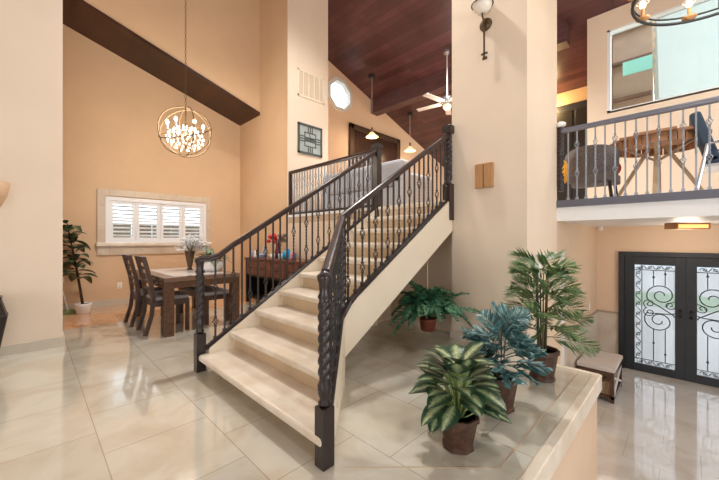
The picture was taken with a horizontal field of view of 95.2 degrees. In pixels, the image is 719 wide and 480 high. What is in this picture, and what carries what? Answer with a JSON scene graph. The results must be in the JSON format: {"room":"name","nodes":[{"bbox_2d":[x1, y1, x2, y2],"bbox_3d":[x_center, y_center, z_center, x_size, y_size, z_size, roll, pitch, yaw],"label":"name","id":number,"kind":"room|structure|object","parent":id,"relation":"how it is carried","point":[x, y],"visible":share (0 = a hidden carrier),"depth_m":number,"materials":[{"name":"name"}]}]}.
{"room":"house entrance hall","nodes":[
{"label":"house entrance hall","id":0,"kind":"room"},
{"bbox_2d":[0,0,62,345],"bbox_3d":[-5.837,-2.752,1.778,0.350,8.004,6.260,0,0,45],"label":"wall","id":1,"kind":"structure","parent":0,"point":[31,31],"depth_m":3.68,"materials":[{"name":"beige paint"}]},
{"bbox_2d":[0,181,9,206],"bbox_3d":[-3.862,-0.465,3.393,0.160,0.310,0.336,0,0,45],"label":"sconce","id":2,"kind":"object","parent":1,"relation":"attached to","point":[4,186],"visible":1,"depth_m":3.48,"materials":[{"name":"beige"}]},
{"bbox_2d":[0,332,64,356],"bbox_3d":[-5.823,1.195,1.778,0.370,0.110,6.280,0,0,45],"label":"baseboard","id":3,"kind":"structure","parent":1,"relation":"attached to","point":[13,349],"depth_m":3.68,"materials":[{"name":"tile"}]},
{"bbox_2d":[63,24,239,303],"bbox_3d":[-6.406,-2.850,4.716,0.250,8.200,9.610,0,0,45],"label":"wall","id":4,"kind":"structure","parent":0,"point":[112,107],"depth_m":6.37,"materials":[{"name":"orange paint"}]},
{"bbox_2d":[117,282,121,288],"bbox_3d":[-4.621,0.880,6.318,0.011,0.120,0.075,0,0,45],"label":"wall outlet","id":5,"kind":"object","parent":4,"relation":"attached to","point":[119,285],"visible":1,"depth_m":6.31,"materials":[{"name":"white plastic"}]},
{"bbox_2d":[63,286,240,309],"bbox_3d":[-6.311,1.190,4.621,0.020,0.120,9.610,0,0,45],"label":"baseboard","id":6,"kind":"structure","parent":4,"relation":"attached to","point":[103,303],"depth_m":6.17,"materials":[{"name":"tile"}]},
{"bbox_2d":[96,188,211,254],"bbox_3d":[-4.193,-0.340,6.845,0.270,1.240,2.070,0,0,45],"label":"window","id":7,"kind":"structure","parent":4,"relation":"in","point":[106,244],"depth_m":6.63,"materials":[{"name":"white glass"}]},
{"bbox_2d":[84,0,258,110],"bbox_3d":[-5.979,-5.845,4.289,0.960,5.990,9.610,0,0,45],"label":"wall","id":8,"kind":"structure","parent":0,"point":[222,43],"depth_m":6.57,"materials":[{"name":"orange paint"}]},
{"bbox_2d":[63,0,259,125],"bbox_3d":[-5.968,-4.310,4.278,0.990,3.039,9.610,0,0,45],"label":"ceiling beam","id":9,"kind":"structure","parent":8,"relation":"attached to","point":[80,16],"depth_m":6.20,"materials":[{"name":"brown wood"}]},
{"bbox_2d":[0,291,591,479],"bbox_3d":[-3.646,1.310,2.232,7.167,0.120,10.000,0,0,45],"label":"floor","id":10,"kind":"structure","parent":0,"point":[115,401],"depth_m":2.32,"materials":[{"name":"tile"}]},
{"bbox_2d":[0,295,7,347],"bbox_3d":[-3.680,0.900,3.108,0.478,0.700,0.478,0,0,45],"label":"table","id":11,"kind":"object","parent":10,"relation":"on","point":[3,313],"visible":1,"depth_m":3.18,"materials":[{"name":"black wood"}]},
{"bbox_2d":[63,219,75,314],"bbox_3d":[-5.022,0.437,5.613,0.280,1.626,0.244,0,0,45],"label":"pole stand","id":12,"kind":"object","parent":10,"relation":"on","point":[70,311],"visible":0.27,"depth_m":5.58,"materials":[{"name":"green"}]},
{"bbox_2d":[63,220,96,313],"bbox_3d":[-4.868,0.456,5.585,0.658,1.587,0.624,0,0,45],"label":"rubber plant","id":13,"kind":"object","parent":10,"relation":"on","point":[83,307],"visible":0.86,"depth_m":5.60,"materials":[{"name":"green plant"}]},
{"bbox_2d":[122,254,161,327],"bbox_3d":[-3.252,0.733,5.021,0.476,1.034,0.569,0,0,45],"label":"dining chair","id":14,"kind":"object","parent":10,"relation":"on","point":[137,293],"visible":0.66,"depth_m":4.84,"materials":[{"name":"brown wood"}]},
{"bbox_2d":[134,256,189,335],"bbox_3d":[-2.764,0.733,4.590,0.476,1.034,0.569,0,0,45],"label":"dining chair","id":15,"kind":"object","parent":10,"relation":"on","point":[153,299],"visible":0.96,"depth_m":4.53,"materials":[{"name":"brown wood"}]},
{"bbox_2d":[136,266,239,337],"bbox_3d":[-2.747,0.869,5.151,1.730,0.762,1.000,0,0,45],"label":"dining table","id":16,"kind":"object","parent":10,"relation":"on","point":[168,279],"visible":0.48,"depth_m":4.57,"materials":[{"name":"brown wood"}]},
{"bbox_2d":[184,251,194,269],"bbox_3d":[-2.772,0.335,5.360,0.160,0.305,0.158,0,0,45],"label":"flower vase","id":17,"kind":"object","parent":16,"relation":"on","point":[188,254],"visible":0.95,"depth_m":5.32,"materials":[{"name":"brown ceramic"}]},
{"bbox_2d":[172,234,212,251],"bbox_3d":[-2.731,0.141,5.364,0.552,0.478,0.688,0,0,-9],"label":"blossoms","id":18,"kind":"object","parent":17,"relation":"in","point":[187,242],"visible":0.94,"depth_m":5.31,"materials":[{"name":"white plant"}]},
{"bbox_2d":[192,246,229,271],"bbox_3d":[-2.328,0.293,5.117,0.670,0.389,0.566,0,0,45],"label":"leaf plant","id":19,"kind":"object","parent":16,"relation":"on","point":[208,266],"visible":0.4,"depth_m":5.02,"materials":[{"name":"white ceramic"}]},
{"bbox_2d":[178,285,228,324],"bbox_3d":[-2.560,1.008,5.346,1.220,0.485,0.380,0,0,45],"label":"bench","id":20,"kind":"object","parent":10,"relation":"on","point":[209,292],"visible":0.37,"depth_m":5.02,"materials":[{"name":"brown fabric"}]},
{"bbox_2d":[244,256,309,300],"bbox_3d":[-1.475,0.800,6.161,2.040,0.900,0.523,0,0,45],"label":"sideboard","id":21,"kind":"object","parent":10,"relation":"on","point":[254,259],"visible":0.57,"depth_m":6.35,"materials":[{"name":"brown wood"}]},
{"bbox_2d":[274,243,278,257],"bbox_3d":[-1.560,0.205,6.269,0.130,0.290,0.127,0,0,45],"label":"vase","id":22,"kind":"object","parent":21,"relation":"on","point":[276,252],"visible":0.55,"depth_m":6.22,"materials":[{"name":"red glass"}]},
{"bbox_2d":[267,233,285,243],"bbox_3d":[-1.554,-0.015,6.266,0.534,0.237,0.240,0,0,45],"label":"flowers","id":23,"kind":"object","parent":22,"relation":"in","point":[283,236],"visible":0.68,"depth_m":6.24,"materials":[{"name":"red plant"}]},
{"bbox_2d":[283,249,290,258],"bbox_3d":[-1.324,0.258,5.991,0.170,0.185,0.166,0,0,45],"label":"jar","id":24,"kind":"object","parent":21,"relation":"on","point":[284,251],"visible":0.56,"depth_m":5.93,"materials":[{"name":"blue glass"}]},
{"bbox_2d":[199,201,451,446],"bbox_3d":[0.064,0.356,3.386,1.902,1.788,2.680,0,0,45],"label":"staircase","id":25,"kind":"structure","parent":10,"relation":"on","point":[271,356],"depth_m":3.08,"materials":[{"name":"stone"}]},
{"bbox_2d":[194,143,382,372],"bbox_3d":[-0.621,-0.085,4.006,2.598,2.670,0.125,0,0,-44],"label":"stair railing","id":26,"kind":"object","parent":25,"relation":"on","point":[200,346],"visible":0.96,"depth_m":3.64,"materials":[{"name":"black metal"}]},
{"bbox_2d":[315,124,453,471],"bbox_3d":[0.267,-0.100,3.117,0.586,2.700,2.805,0,0,30],"label":"stair railing","id":27,"kind":"object","parent":25,"relation":"on","point":[330,331],"visible":1,"depth_m":2.87,"materials":[{"name":"black metal"}]},
{"bbox_2d":[389,260,481,335],"bbox_3d":[0.842,0.587,3.981,1.129,1.026,1.116,0,0,-15],"label":"hanging fern","id":28,"kind":"object","parent":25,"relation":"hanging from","point":[434,301],"visible":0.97,"depth_m":3.77,"materials":[{"name":"green plant"}]},
{"bbox_2d":[419,316,436,331],"bbox_3d":[0.820,1.005,3.932,0.216,0.150,0.213,0,0,45],"label":"pot","id":29,"kind":"object","parent":28,"relation":"on","point":[427,323],"depth_m":3.86,"materials":[{"name":"brown ceramic"}]},
{"bbox_2d":[408,342,511,455],"bbox_3d":[0.604,0.943,2.006,0.591,0.615,0.560,0,0,18],"label":"dieffenbachia","id":30,"kind":"object","parent":10,"relation":"on","point":[457,412],"visible":1,"depth_m":1.91,"materials":[{"name":"plant"}]},
{"bbox_2d":[442,403,479,455],"bbox_3d":[0.598,1.150,1.990,0.235,0.200,0.235,0,0,-34],"label":"pot","id":31,"kind":"object","parent":10,"relation":"on","point":[458,439],"depth_m":1.91,"materials":[{"name":"brown ceramic"}]},
{"bbox_2d":[345,371,579,467],"bbox_3d":[1.138,1.249,2.288,2.587,0.002,0.453,0,0,-32],"label":"trim","id":32,"kind":"structure","parent":10,"relation":"on","point":[562,391],"depth_m":1.81,"materials":[{"name":"beige tile"}]},
{"bbox_2d":[459,301,552,413],"bbox_3d":[1.006,0.859,2.410,0.618,0.782,0.598,0,0,-27],"label":"palm","id":33,"kind":"object","parent":10,"relation":"on","point":[508,322],"visible":0.87,"depth_m":2.34,"materials":[{"name":"plant"}]},
{"bbox_2d":[489,367,518,413],"bbox_3d":[1.046,1.125,2.447,0.249,0.250,0.249,0,0,-34],"label":"pot","id":34,"kind":"object","parent":33,"relation":"on","point":[508,395],"depth_m":2.35,"materials":[{"name":"brown ceramic"}]},
{"bbox_2d":[500,247,600,382],"bbox_3d":[1.664,0.653,2.945,0.833,1.195,0.779,0,0,45],"label":"areca palm","id":35,"kind":"object","parent":10,"relation":"on","point":[556,270],"visible":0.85,"depth_m":2.88,"materials":[{"name":"plant"}]},
{"bbox_2d":[528,344,559,382],"bbox_3d":[1.648,1.115,2.963,0.275,0.270,0.279,0,0,45],"label":"pot","id":36,"kind":"object","parent":35,"relation":"on","point":[551,359],"depth_m":2.87,"materials":[{"name":"brown ceramic"}]},
{"bbox_2d":[518,373,601,479],"bbox_3d":[0.548,1.318,1.386,0.070,0.144,4.735,0,0,45],"label":"trim","id":37,"kind":"structure","parent":10,"relation":"attached to","point":[544,464],"depth_m":2.14,"materials":[{"name":"stone"}]},
{"bbox_2d":[287,0,327,248],"bbox_3d":[-1.064,-2.193,6.870,0.020,6.885,1.030,0,0,45],"label":"wall","id":38,"kind":"structure","parent":0,"point":[307,20],"depth_m":6.80,"materials":[{"name":"beige paint"}]},
{"bbox_2d":[297,122,321,157],"bbox_3d":[-1.030,-2.089,6.868,0.030,0.620,0.618,0,0,45],"label":"framed wall art","id":39,"kind":"object","parent":38,"relation":"attached to","point":[309,137],"visible":1,"depth_m":6.85,"materials":[{"name":"grey wood"}]},
{"bbox_2d":[297,68,323,103],"bbox_3d":[-1.011,-3.223,6.898,0.015,0.549,0.687,0,0,45],"label":"air vent","id":40,"kind":"object","parent":38,"relation":"in","point":[310,86],"visible":1,"depth_m":6.89,"materials":[{"name":"paint"}]},
{"bbox_2d":[240,0,451,331],"bbox_3d":[-0.668,-2.193,6.488,5.860,6.885,1.010,0,0,45],"label":"wall","id":41,"kind":"structure","parent":0,"point":[263,139],"depth_m":6.92,"materials":[{"name":"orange paint"}]},
{"bbox_2d":[288,207,370,217],"bbox_3d":[-0.606,-0.468,5.694,2.290,0.045,0.025,0,0,45],"label":"trim","id":42,"kind":"structure","parent":41,"relation":"attached to","point":[365,209],"depth_m":5.71,"materials":[{"name":"white paint"}]},
{"bbox_2d":[289,200,444,222],"bbox_3d":[3.281,-0.410,9.171,5.870,0.160,10.390,0,0,45],"label":"floor","id":43,"kind":"structure","parent":0,"point":[303,219],"depth_m":5.14,"materials":[{"name":"beige"}]},
{"bbox_2d":[289,149,372,214],"bbox_3d":[-0.576,-0.929,5.724,2.290,0.877,0.060,0,0,45],"label":"landing railing","id":44,"kind":"object","parent":43,"relation":"on","point":[365,153],"visible":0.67,"depth_m":5.69,"materials":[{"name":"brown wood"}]},
{"bbox_2d":[322,159,431,208],"bbox_3d":[0.279,-0.920,6.431,2.120,0.860,0.930,0,0,45],"label":"sofa","id":45,"kind":"object","parent":43,"relation":"on","point":[390,167],"visible":0.33,"depth_m":5.66,"materials":[{"name":"grey fabric"}]},
{"bbox_2d":[328,61,451,200],"bbox_3d":[1.538,-4.120,11.543,0.150,7.260,9.500,0,0,45],"label":"wall","id":46,"kind":"structure","parent":0,"point":[359,114],"depth_m":9.90,"materials":[{"name":"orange paint"}]},
{"bbox_2d":[328,76,351,112],"bbox_3d":[-0.587,-4.131,9.376,0.150,0.924,0.924,0,0,45],"label":"window","id":47,"kind":"structure","parent":46,"relation":"in","point":[343,83],"depth_m":9.41,"materials":[{"name":"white glass"}]},
{"bbox_2d":[349,123,399,168],"bbox_3d":[0.539,-2.583,10.375,0.090,1.666,2.344,0,0,45],"label":"framed panel","id":48,"kind":"object","parent":46,"relation":"attached to","point":[358,142],"visible":0.53,"depth_m":10.10,"materials":[{"name":"brown wood"}]},
{"bbox_2d":[371,19,569,115],"bbox_3d":[2.333,-4.200,8.485,5.300,0.500,0.300,0,0,45],"label":"beam","id":49,"kind":"structure","parent":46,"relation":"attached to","point":[434,84],"depth_m":8.97,"materials":[{"name":"brown wood"}]},
{"bbox_2d":[328,0,631,173],"bbox_3d":[2.369,-5.648,3.147,14.900,6.816,20.200,0,0,45],"label":"ceiling","id":50,"kind":"structure","parent":0,"point":[402,43],"depth_m":7.90,"materials":[{"name":"brown wood"}]},
{"bbox_2d":[157,1,211,157],"bbox_3d":[-2.743,-3.810,5.176,0.783,5.004,0.686,0,0,10],"label":"globe chandelier","id":51,"kind":"object","parent":50,"relation":"hanging from","point":[195,132],"visible":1,"depth_m":5.15,"materials":[{"name":"brown metal"}]},
{"bbox_2d":[366,74,377,138],"bbox_3d":[0.352,-3.772,9.242,0.360,1.739,0.360,0,0,45],"label":"pendant lamp","id":52,"kind":"object","parent":50,"relation":"hanging from","point":[371,135],"visible":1,"depth_m":9.23,"materials":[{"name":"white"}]},
{"bbox_2d":[405,112,415,151],"bbox_3d":[1.616,-3.451,10.499,0.360,1.204,0.360,0,0,45],"label":"pendant lamp","id":53,"kind":"object","parent":50,"relation":"hanging from","point":[409,114],"visible":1,"depth_m":10.46,"materials":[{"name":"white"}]},
{"bbox_2d":[416,49,451,114],"bbox_3d":[2.068,-3.858,7.891,1.506,1.437,1.506,0,0,45],"label":"ceiling fan","id":54,"kind":"object","parent":50,"relation":"hanging from","point":[446,101],"visible":0.79,"depth_m":7.85,"materials":[{"name":"white metal"}]},
{"bbox_2d":[628,0,718,26],"bbox_3d":[3.111,-3.864,2.801,1.247,3.293,1.247,0,0,45],"label":"ring chandelier","id":55,"kind":"object","parent":50,"relation":"hanging from","point":[690,16],"visible":1,"depth_m":3.33,"materials":[{"name":"black metal"}]},
{"bbox_2d":[452,0,556,342],"bbox_3d":[1.906,-2.188,4.282,0.900,6.876,1.150,0,0,45],"label":"wall pillar","id":56,"kind":"structure","parent":0,"point":[504,104],"depth_m":3.86,"materials":[{"name":"beige paint"}]},
{"bbox_2d":[471,0,493,59],"bbox_3d":[1.425,-2.432,3.808,0.250,0.640,0.250,0,0,45],"label":"sconce","id":57,"kind":"object","parent":56,"relation":"attached to","point":[480,7],"visible":1,"depth_m":3.81,"materials":[{"name":"brown metal"}]},
{"bbox_2d":[450,330,514,352],"bbox_3d":[1.487,1.200,3.870,0.910,0.100,0.025,0,0,45],"label":"baseboard","id":58,"kind":"structure","parent":56,"relation":"attached to","point":[456,335],"depth_m":4.07,"materials":[{"name":"stone"}]},
{"bbox_2d":[475,162,493,188],"bbox_3d":[1.470,-0.758,3.869,0.210,0.290,0.050,0,0,45],"label":"door chime","id":59,"kind":"object","parent":56,"relation":"attached to","point":[484,173],"visible":1,"depth_m":3.84,"materials":[{"name":"brown wood"}]},
{"bbox_2d":[535,252,563,364],"bbox_3d":[2.399,1.250,4.106,0.045,2.180,1.080,0,0,45],"label":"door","id":60,"kind":"structure","parent":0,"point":[551,341],"depth_m":4.19,"materials":[{"name":"beige paint"}]},
{"bbox_2d":[551,399,596,479],"bbox_3d":[-1.454,1.855,-0.165,0.637,0.970,9.710,0,0,45],"label":"wall","id":61,"kind":"structure","parent":0,"point":[579,462],"depth_m":2.65,"materials":[{"name":"beige paint"}]},
{"bbox_2d":[557,221,596,330],"bbox_3d":[2.949,1.045,5.324,0.900,2.590,4.100,0,0,45],"label":"wall","id":62,"kind":"structure","parent":0,"point":[578,241],"depth_m":5.43,"materials":[{"name":"beige paint"}]},
{"bbox_2d":[524,357,597,373],"bbox_3d":[1.993,1.313,3.268,0.657,0.133,0.060,0,0,45],"label":"trim","id":63,"kind":"structure","parent":62,"relation":"attached to","point":[524,357],"depth_m":3.17,"materials":[{"name":"stone"}]},
{"bbox_2d":[564,312,617,367],"bbox_3d":[3.702,1.855,5.208,0.330,0.970,2.800,0,0,45],"label":"wainscoting","id":64,"kind":"structure","parent":62,"relation":"attached to","point":[604,328],"depth_m":6.12,"materials":[{"name":"paint"}]},
{"bbox_2d":[564,309,617,337],"bbox_3d":[3.808,1.353,5.314,0.330,0.035,2.500,0,0,45],"label":"trim","id":65,"kind":"structure","parent":62,"relation":"attached to","point":[597,310],"depth_m":6.08,"materials":[{"name":"beige paint"}]},
{"bbox_2d":[557,198,718,220],"bbox_3d":[5.441,-0.365,1.573,7.930,0.230,0.020,0,0,45],"label":"trim","id":66,"kind":"structure","parent":62,"relation":"attached to","point":[709,206],"depth_m":3.75,"materials":[{"name":"white paint"}]},
{"bbox_2d":[557,35,612,109],"bbox_3d":[5.268,-2.620,8.309,1.900,4.260,0.200,0,0,45],"label":"wall","id":67,"kind":"structure","parent":0,"point":[580,94],"depth_m":8.12,"materials":[{"name":"yellow paint"}]},
{"bbox_2d":[557,100,586,200],"bbox_3d":[5.109,-1.930,8.255,1.550,2.880,0.100,0,0,45],"label":"door","id":68,"kind":"structure","parent":67,"relation":"in","point":[573,114],"depth_m":8.07,"materials":[{"name":"grey"}]},
{"bbox_2d":[612,21,658,109],"bbox_3d":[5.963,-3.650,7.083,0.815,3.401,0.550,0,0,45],"label":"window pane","id":69,"kind":"structure","parent":67,"relation":"attached to","point":[640,41],"depth_m":7.18,"materials":[{"name":"brown"}]},
{"bbox_2d":[623,54,651,75],"bbox_3d":[5.745,-3.610,6.785,0.470,0.280,0.020,0,0,45],"label":"panel","id":70,"kind":"object","parent":69,"relation":"attached to","point":[643,63],"visible":1,"depth_m":6.77,"materials":[{"name":"teal"}]},
{"bbox_2d":[559,216,718,226],"bbox_3d":[6.413,-0.370,2.546,7.930,0.240,2.730,0,0,45],"label":"ceiling","id":71,"kind":"structure","parent":0,"point":[694,219],"depth_m":4.43,"materials":[{"name":"white paint"}]},
{"bbox_2d":[565,144,621,199],"bbox_3d":[3.211,-0.869,4.526,0.651,0.763,0.559,0,0,45],"label":"wicker chair","id":72,"kind":"object","parent":71,"relation":"on","point":[600,147],"visible":0.66,"depth_m":4.33,"materials":[{"name":"grey wicker"}]},
{"bbox_2d":[562,161,567,183],"bbox_3d":[2.744,-0.910,4.398,0.091,0.312,0.254,0,0,45],"label":"pillow","id":73,"kind":"object","parent":72,"relation":"on","point":[565,165],"visible":0.52,"depth_m":4.33,"materials":[{"name":"orange fabric"}]},
{"bbox_2d":[556,189,718,207],"bbox_3d":[5.434,-0.475,1.566,7.930,0.090,0.060,0,0,45],"label":"trim","id":74,"kind":"structure","parent":71,"relation":"attached to","point":[709,193],"depth_m":3.73,"materials":[{"name":"grey paint"}]},
{"bbox_2d":[556,96,718,199],"bbox_3d":[4.333,-1.040,2.668,4.845,1.040,0.117,0,0,45],"label":"balcony railing","id":75,"kind":"object","parent":74,"relation":"on","point":[560,125],"visible":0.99,"depth_m":3.81,"materials":[{"name":"grey metal"}]},
{"bbox_2d":[610,125,711,195],"bbox_3d":[3.903,-0.907,4.299,0.980,0.835,1.024,0,0,45],"label":"bistro table","id":76,"kind":"object","parent":71,"relation":"on","point":[689,133],"visible":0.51,"depth_m":4.17,"materials":[{"name":"brown wood"}]},
{"bbox_2d":[664,223,710,228],"bbox_3d":[4.816,-0.205,4.824,0.480,0.090,0.200,0,0,0],"label":"flush ceiling light","id":77,"kind":"object","parent":71,"relation":"attached to","point":[666,225],"visible":1,"depth_m":4.73,"materials":[{"name":"gold"}]},
{"bbox_2d":[679,224,707,227],"bbox_3d":[4.816,-0.200,4.824,0.440,0.050,0.180,0,0,0],"label":"diffuser","id":78,"kind":"object","parent":77,"relation":"attached to","point":[680,225],"depth_m":4.73,"materials":[{"name":"yellow"}]},
{"bbox_2d":[689,111,718,189],"bbox_3d":[4.240,-0.980,3.707,0.725,0.987,0.618,0,0,45],"label":"lounge chair","id":79,"kind":"object","parent":71,"relation":"on","point":[702,129],"visible":0.66,"depth_m":3.70,"materials":[{"name":"blue fabric"}]},
{"bbox_2d":[587,0,718,197],"bbox_3d":[7.393,-2.450,3.638,8.090,4.400,0.200,0,0,45],"label":"wall","id":80,"kind":"structure","parent":0,"point":[598,26],"depth_m":5.93,"materials":[{"name":"beige paint"}]},
{"bbox_2d":[607,0,718,113],"bbox_3d":[6.040,-3.170,4.963,3.677,1.560,0.160,0,0,45],"label":"window","id":81,"kind":"structure","parent":80,"relation":"in","point":[681,7],"depth_m":5.99,"materials":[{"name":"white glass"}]},
{"bbox_2d":[597,368,718,479],"bbox_3d":[2.369,2.390,-1.237,8.300,0.100,14.000,0,0,45],"label":"floor","id":82,"kind":"structure","parent":0,"point":[657,427],"depth_m":4.03,"materials":[{"name":"tile"}]},
{"bbox_2d":[576,350,622,403],"bbox_3d":[3.758,2.090,5.123,0.470,0.500,0.820,0,0,45],"label":"bench","id":83,"kind":"object","parent":82,"relation":"on","point":[606,364],"visible":0.76,"depth_m":4.90,"materials":[{"name":"brown wood"},{"name":"beige fabric"}]},
{"bbox_2d":[576,350,622,372],"bbox_3d":[3.758,1.875,5.123,0.470,0.070,0.820,0,0,45],"label":"cushion","id":84,"kind":"object","parent":83,"relation":"on","point":[605,362],"depth_m":4.97,"materials":[{"name":"beige fabric"}]},
{"bbox_2d":[600,374,616,394],"bbox_3d":[3.748,2.155,5.112,0.350,0.190,0.670,0,0,45],"label":"storage basket","id":85,"kind":"object","parent":83,"relation":"on","point":[605,384],"visible":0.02,"depth_m":4.79,"materials":[{"name":"brown wicker"}]},
{"bbox_2d":[597,224,718,311],"bbox_3d":[7.449,1.045,3.582,7.930,2.590,0.200,0,0,45],"label":"wall","id":86,"kind":"structure","parent":0,"point":[610,240],"depth_m":5.95,"materials":[{"name":"beige paint"}]},
{"bbox_2d":[624,256,685,380],"bbox_3d":[5.133,1.315,5.727,0.800,2.050,0.101,0,0,45],"label":"door","id":87,"kind":"structure","parent":86,"relation":"in","point":[679,373],"depth_m":5.74,"materials":[{"name":"black metal"}]},
{"bbox_2d":[618,251,718,367],"bbox_3d":[5.438,1.275,5.466,1.760,2.130,0.140,0,0,45],"label":"trim","id":88,"kind":"structure","parent":86,"relation":"attached to","point":[621,254],"depth_m":5.99,"materials":[{"name":"black"}]},
{"bbox_2d":[686,258,718,387],"bbox_3d":[5.699,1.315,5.162,0.800,2.050,0.101,0,0,45],"label":"door","id":89,"kind":"structure","parent":86,"relation":"in","point":[692,264],"depth_m":5.37,"materials":[{"name":"black metal"}]},
{"bbox_3d":[-6.382,1.675,13.453,11.950,0.050,30.000,0,0,45],"label":"ground","id":90,"kind":"structure","parent":0,"visible":0},
{"bbox_2d":[113,223,198,237],"bbox_3d":[-5.349,0.590,10.278,0.100,2.120,10.970,0,0,45],"label":"fence","id":91,"kind":"object","parent":90,"relation":"on","point":[149,226],"visible":0.05,"depth_m":9.50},
{"label":"outside","id":92,"kind":"structure","parent":0,"visible":0},
{"bbox_2d":[635,267,718,378],"bbox_3d":[16.971,2.565,16.971,60.000,0.150,32.000,0,0,45],"label":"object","id":93,"kind":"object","parent":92,"point":[647,280],"depth_m":9.33,"materials":[{"name":"grey"}]},
{"bbox_2d":[635,291,718,312],"bbox_3d":[15.910,2.470,10.253,52.000,0.040,4.000,0,0,45],"label":"lawn","id":94,"kind":"structure","parent":93,"relation":"on","point":[712,302],"depth_m":13.07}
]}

